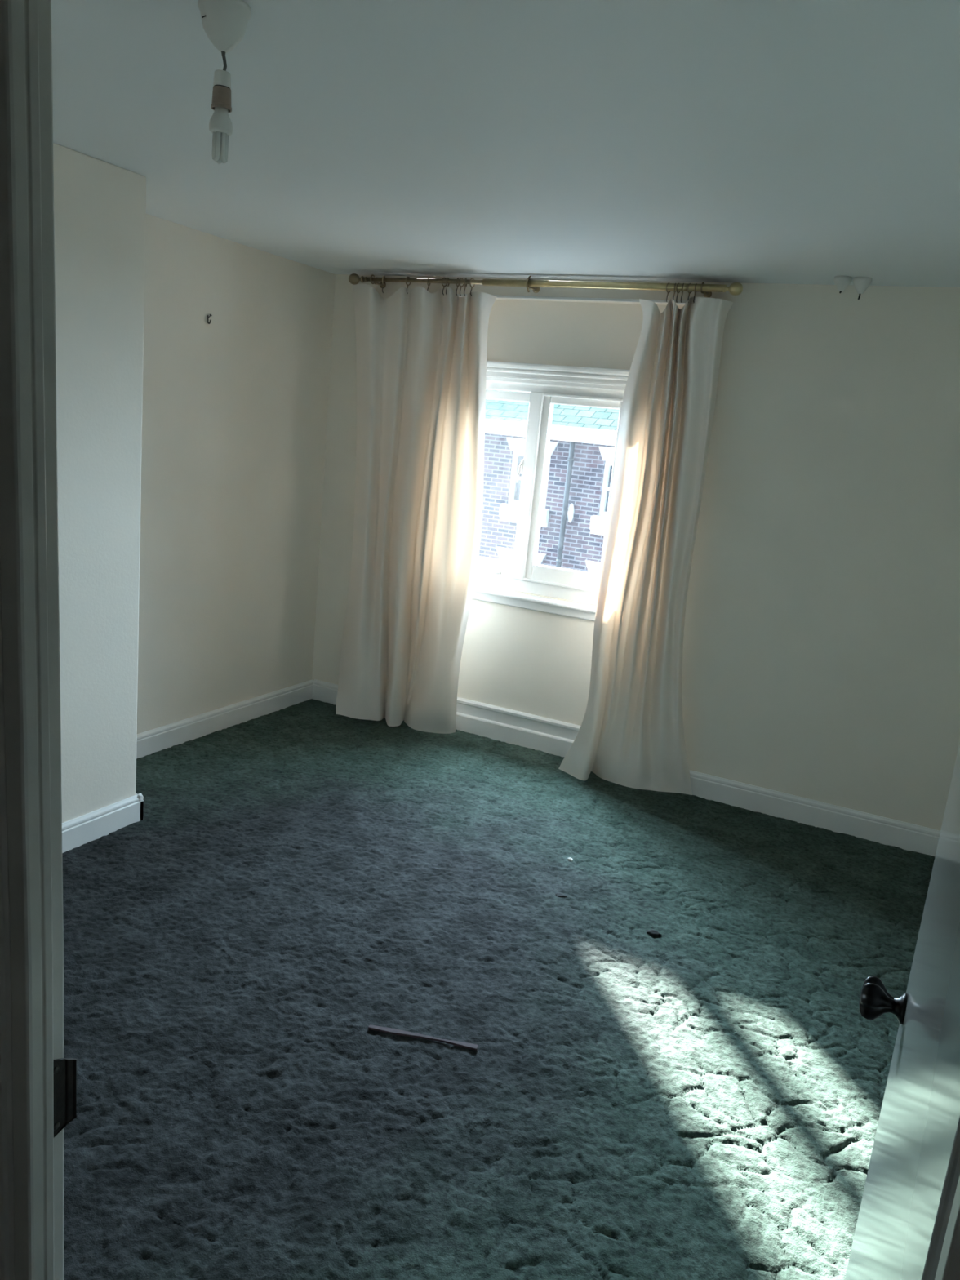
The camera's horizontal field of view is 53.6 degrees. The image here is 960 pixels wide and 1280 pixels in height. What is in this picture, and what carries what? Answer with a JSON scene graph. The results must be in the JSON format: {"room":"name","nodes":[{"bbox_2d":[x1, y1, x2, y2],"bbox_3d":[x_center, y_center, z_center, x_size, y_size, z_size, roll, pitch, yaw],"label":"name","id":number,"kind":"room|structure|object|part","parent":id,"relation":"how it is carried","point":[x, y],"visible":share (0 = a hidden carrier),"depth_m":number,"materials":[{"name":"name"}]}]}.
{"room":"empty bedroom","nodes":[
{"label":"empty bedroom","id":0,"kind":"room"},
{"bbox_2d":[53,142,146,822],"bbox_3d":[-1.896,-0.284,2.720,0.510,2.422,1.930,11,14,25],"label":"wall","id":1,"kind":"structure","parent":0,"point":[100,206],"depth_m":3.25,"materials":[{"name":"beige paint"}]},
{"bbox_2d":[137,213,335,733],"bbox_3d":[-1.744,-0.493,3.731,0.150,2.422,4.350,11,14,25],"label":"wall","id":2,"kind":"structure","parent":0,"point":[235,406],"depth_m":4.55,"materials":[{"name":"beige paint"}]},
{"bbox_2d":[62,679,313,853],"bbox_3d":[-1.580,0.614,3.742,0.530,0.112,3.740,11,14,25],"label":"baseboard","id":3,"kind":"structure","parent":2,"relation":"attached to","point":[151,741],"depth_m":4.48,"materials":[{"name":"white wood"}]},
{"bbox_2d":[206,314,212,324],"bbox_3d":[-1.210,-1.435,4.251,0.021,0.044,0.011,9,13,16],"label":"hook","id":4,"kind":"object","parent":2,"relation":"attached to","point":[208,316],"visible":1,"depth_m":4.25,"materials":[{"name":"metal"}]},
{"bbox_2d":[62,698,935,1279],"bbox_3d":[0.057,0.992,3.014,4.309,0.018,3.937,11,14,25],"label":"floor","id":5,"kind":"structure","parent":0,"point":[702,1099],"depth_m":2.67,"materials":[{"name":"green carpet"}]},
{"bbox_2d":[368,1024,478,1050],"bbox_3d":[-0.153,1.065,2.548,0.301,0.006,0.018,7,13,8],"label":"wooden stick","id":6,"kind":"object","parent":5,"relation":"on","point":[388,1030],"visible":1,"depth_m":2.55,"materials":[{"name":"wood"}]},
{"bbox_2d":[555,893,567,897],"bbox_3d":[0.291,0.916,3.417,0.044,0.007,0.031,11,14,25],"label":"clump","id":7,"kind":"object","parent":5,"relation":"on","point":[560,895],"visible":1,"depth_m":3.41,"materials":[{"name":"grey"}]},
{"bbox_2d":[646,928,662,937],"bbox_3d":[0.589,0.989,3.213,0.052,0.012,0.032,11,14,25],"label":"clump","id":8,"kind":"object","parent":5,"relation":"on","point":[652,932],"visible":1,"depth_m":3.21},
{"bbox_2d":[51,0,959,287],"bbox_3d":[-0.106,-1.203,1.750,4.700,0.120,6.150,11,14,25],"label":"ceiling","id":9,"kind":"structure","parent":0,"point":[743,141],"depth_m":2.33,"materials":[{"name":"white paint"}]},
{"bbox_2d":[197,0,251,164],"bbox_3d":[-0.486,-1.047,1.792,0.096,0.273,0.096,11,14,25],"label":"pendant light","id":10,"kind":"object","parent":9,"relation":"hanging from","point":[224,22],"visible":1,"depth_m":1.77,"materials":[{"name":"white plastic"}]},
{"bbox_3d":[-0.492,-0.989,1.805,0.044,0.049,0.044,11,14,25],"label":"bulb","id":11,"kind":"part","parent":10,"relation":"part of","materials":[{"name":"white plastic"}]},
{"bbox_2d":[833,275,852,293],"bbox_3d":[1.439,-1.409,3.777,0.068,0.062,0.068,11,14,25],"label":"cup","id":12,"kind":"object","parent":9,"relation":"attached to","point":[842,282],"visible":1,"depth_m":3.75,"materials":[{"name":"white plastic"}]},
{"bbox_2d":[853,276,871,299],"bbox_3d":[1.508,-1.389,3.761,0.068,0.081,0.068,11,14,25],"label":"ceiling fixture","id":13,"kind":"object","parent":9,"relation":"attached to","point":[861,284],"visible":1,"depth_m":3.74,"materials":[{"name":"white plastic"}]},
{"bbox_2d":[311,274,959,830],"bbox_3d":[1.031,-0.389,4.473,4.190,2.422,0.200,11,14,25],"label":"wall","id":14,"kind":"structure","parent":0,"point":[821,649],"depth_m":4.17,"materials":[{"name":"beige paint"}]},
{"bbox_2d":[455,697,580,757],"bbox_3d":[0.158,0.459,5.046,1.420,0.178,0.034,11,14,25],"label":"baseboard","id":15,"kind":"structure","parent":14,"relation":"attached to","point":[548,735],"depth_m":5.02,"materials":[{"name":"white wood"}]},
{"bbox_2d":[348,273,742,297],"bbox_3d":[0.236,-1.667,4.472,2.003,0.078,0.127,11,14,25],"label":"pole","id":16,"kind":"object","parent":14,"relation":"attached to","point":[735,288],"visible":1,"depth_m":4.34,"materials":[{"name":"gold metal"}]},
{"bbox_2d":[382,275,385,293],"bbox_3d":[-0.486,-1.789,4.782,0.006,0.082,0.042,9,13,13],"label":"curtain ring","id":17,"kind":"object","parent":16,"relation":"hanging from","point":[383,276],"visible":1,"depth_m":4.78,"materials":[{"name":"gold metal"}]},
{"bbox_2d":[404,276,410,293],"bbox_3d":[-0.358,-1.763,4.721,0.007,0.082,0.043,14,15,33],"label":"curtain ring","id":18,"kind":"object","parent":16,"relation":"hanging from","point":[406,277],"visible":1,"depth_m":4.72,"materials":[{"name":"gold metal"}]},
{"bbox_2d":[335,283,497,733],"bbox_3d":[-0.394,-0.649,4.916,0.919,2.256,0.218,11,14,25],"label":"curtain","id":19,"kind":"object","parent":16,"relation":"hanging from","point":[421,354],"visible":1,"depth_m":4.85,"materials":[{"name":"beige fabric"}]},
{"bbox_2d":[440,277,446,294],"bbox_3d":[-0.175,-1.725,4.633,0.008,0.082,0.042,16,16,38],"label":"curtain ring","id":20,"kind":"object","parent":16,"relation":"hanging from","point":[442,277],"visible":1,"depth_m":4.63,"materials":[{"name":"gold metal"}]},
{"bbox_2d":[445,277,449,295],"bbox_3d":[-0.159,-1.722,4.626,0.006,0.082,0.042,9,13,16],"label":"curtain ring","id":21,"kind":"object","parent":16,"relation":"hanging from","point":[447,277],"visible":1,"depth_m":4.62,"materials":[{"name":"gold metal"}]},
{"bbox_2d":[455,277,458,295],"bbox_3d":[-0.109,-1.712,4.603,0.006,0.082,0.042,9,13,13],"label":"curtain ring","id":22,"kind":"object","parent":16,"relation":"hanging from","point":[457,286],"visible":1,"depth_m":4.59,"materials":[{"name":"gold metal"}]},
{"bbox_2d":[458,277,464,295],"bbox_3d":[-0.090,-1.708,4.593,0.007,0.082,0.042,14,15,35],"label":"curtain ring","id":23,"kind":"object","parent":16,"relation":"hanging from","point":[460,277],"visible":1,"depth_m":4.59,"materials":[{"name":"gold metal"}]},
{"bbox_2d":[463,278,466,295],"bbox_3d":[-0.071,-1.704,4.584,0.007,0.082,0.042,8,13,11],"label":"curtain ring","id":24,"kind":"object","parent":16,"relation":"hanging from","point":[465,286],"visible":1,"depth_m":4.58,"materials":[{"name":"gold metal"}]},
{"bbox_2d":[469,278,475,296],"bbox_3d":[-0.038,-1.697,4.569,0.007,0.082,0.042,14,15,34],"label":"curtain ring","id":25,"kind":"object","parent":16,"relation":"hanging from","point":[471,278],"visible":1,"depth_m":4.57,"materials":[{"name":"gold metal"}]},
{"bbox_2d":[558,297,733,795],"bbox_3d":[0.801,-0.404,4.353,0.654,2.247,0.182,9,13,17],"label":"curtain","id":26,"kind":"object","parent":16,"relation":"hanging from","point":[630,734],"visible":1,"depth_m":4.35,"materials":[{"name":"beige fabric"}]},
{"bbox_2d":[666,282,671,302],"bbox_3d":[0.824,-1.521,4.158,0.008,0.082,0.042,16,16,38],"label":"curtain ring","id":27,"kind":"object","parent":16,"relation":"hanging from","point":[668,282],"visible":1,"depth_m":4.15,"materials":[{"name":"gold metal"}]},
{"bbox_2d":[672,283,675,301],"bbox_3d":[0.849,-1.516,4.147,0.006,0.082,0.042,9,13,15],"label":"curtain ring","id":28,"kind":"object","parent":16,"relation":"hanging from","point":[674,291],"visible":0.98,"depth_m":4.14,"materials":[{"name":"gold metal"}]},
{"bbox_2d":[675,283,679,302],"bbox_3d":[0.863,-1.513,4.140,0.007,0.082,0.043,14,15,33],"label":"curtain ring","id":29,"kind":"object","parent":16,"relation":"hanging from","point":[677,292],"visible":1,"depth_m":4.13,"materials":[{"name":"gold metal"}]},
{"bbox_2d":[680,283,684,302],"bbox_3d":[0.880,-1.509,4.132,0.006,0.082,0.042,9,13,13],"label":"curtain ring","id":30,"kind":"object","parent":16,"relation":"hanging from","point":[683,283],"visible":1,"depth_m":4.12,"materials":[{"name":"gold metal"}]},
{"bbox_2d":[687,283,692,302],"bbox_3d":[0.909,-1.503,4.118,0.008,0.082,0.042,15,16,37],"label":"curtain ring","id":31,"kind":"object","parent":16,"relation":"hanging from","point":[689,283],"visible":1,"depth_m":4.11,"materials":[{"name":"gold metal"}]},
{"bbox_2d":[693,283,697,302],"bbox_3d":[0.930,-1.499,4.108,0.006,0.082,0.043,9,13,17],"label":"curtain ring","id":32,"kind":"object","parent":16,"relation":"hanging from","point":[695,283],"visible":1,"depth_m":4.10,"materials":[{"name":"gold metal"}]},
{"bbox_2d":[471,360,630,621],"bbox_3d":[0.248,-0.772,4.836,1.085,1.218,0.149,11,14,25],"label":"window","id":33,"kind":"structure","parent":14,"relation":"in","point":[548,385],"depth_m":4.78,"materials":[{"name":"white wood"}]},
{"bbox_3d":[0.044,-0.821,4.955,0.418,0.932,0.048,11,14,25],"label":"casement sash","id":34,"kind":"part","parent":33,"relation":"part of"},
{"bbox_3d":[0.185,-0.215,4.941,1.085,0.078,0.109,11,14,25],"label":"sill","id":35,"kind":"part","parent":33,"relation":"part of","materials":[{"name":"white wood"}]},
{"bbox_3d":[0.269,-1.321,4.676,1.060,0.078,0.044,11,14,25],"label":"head moulding","id":36,"kind":"part","parent":33,"relation":"part of","materials":[{"name":"white wood"}]},
{"bbox_3d":[0.473,-0.734,4.748,0.427,0.925,0.052,11,14,25],"label":"fixed sash","id":37,"kind":"part","parent":33,"relation":"part of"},
{"bbox_2d":[431,293,687,303],"bbox_3d":[0.325,-1.624,4.512,1.420,0.012,0.016,11,14,25],"label":"trim","id":38,"kind":"structure","parent":14,"relation":"attached to","point":[458,295],"depth_m":4.44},
{"bbox_2d":[311,679,940,856],"bbox_3d":[0.890,0.660,4.601,4.170,0.118,0.020,11,14,25],"label":"baseboard","id":39,"kind":"structure","parent":14,"relation":"attached to","point":[881,829],"depth_m":4.31,"materials":[{"name":"white wood"}]},
{"bbox_3d":[-0.710,0.198,1.065,4.190,2.422,0.064,11,14,25],"label":"wall","id":40,"kind":"structure","parent":0,"visible":0},
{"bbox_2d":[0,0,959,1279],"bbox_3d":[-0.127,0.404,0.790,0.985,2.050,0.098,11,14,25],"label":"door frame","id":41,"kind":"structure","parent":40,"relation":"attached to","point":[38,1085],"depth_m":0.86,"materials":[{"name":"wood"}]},
{"bbox_3d":[-0.519,0.333,0.938,0.136,2.050,0.028,11,14,25],"label":"architrave","id":42,"kind":"part","parent":41,"relation":"part of","materials":[{"name":"white wood"}]},
{"bbox_3d":[-0.443,0.479,0.998,0.007,0.105,0.041,14,15,34],"label":"strike plate","id":43,"kind":"part","parent":41,"relation":"part of","materials":[{"name":"metal"}]},
{"bbox_3d":[0.293,0.502,0.603,0.046,2.020,0.066,11,14,25],"label":"hinge post","id":44,"kind":"part","parent":41,"relation":"part of","materials":[{"name":"white wood"}]},
{"bbox_2d":[844,742,959,1279],"bbox_3d":[0.441,0.444,0.991,0.092,1.968,0.762,11,14,24],"label":"door","id":45,"kind":"structure","parent":40,"relation":"in","point":[913,1171],"depth_m":0.93,"materials":[{"name":"white wood"}]},
{"bbox_3d":[0.549,0.499,1.312,0.046,0.058,0.060,11,14,25],"label":"knob","id":46,"kind":"part","parent":45,"relation":"part of","materials":[{"name":"black metal"}]},
{"label":"outside","id":47,"kind":"structure","parent":0,"visible":0},
{"bbox_3d":[5.140,0.757,22.952,70.000,0.200,35.200,11,14,25],"label":"ground","id":48,"kind":"structure","parent":47,"visible":0},
{"bbox_2d":[478,389,619,573],"bbox_3d":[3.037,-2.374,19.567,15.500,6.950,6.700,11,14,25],"label":"window panes","id":49,"kind":"structure","parent":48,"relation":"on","point":[582,442],"depth_m":16.99,"materials":[{"name":"clear glass"}]},
{"bbox_3d":[0.940,-2.929,17.337,0.760,0.955,0.015,11,14,25],"label":"pane","id":50,"kind":"part","parent":49,"relation":"part of","materials":[{"name":"clear glass"}]},
{"bbox_3d":[2.521,-2.609,16.584,0.760,0.955,0.015,11,14,25],"label":"pane","id":51,"kind":"part","parent":49,"relation":"part of","materials":[{"name":"clear glass"}]}
]}

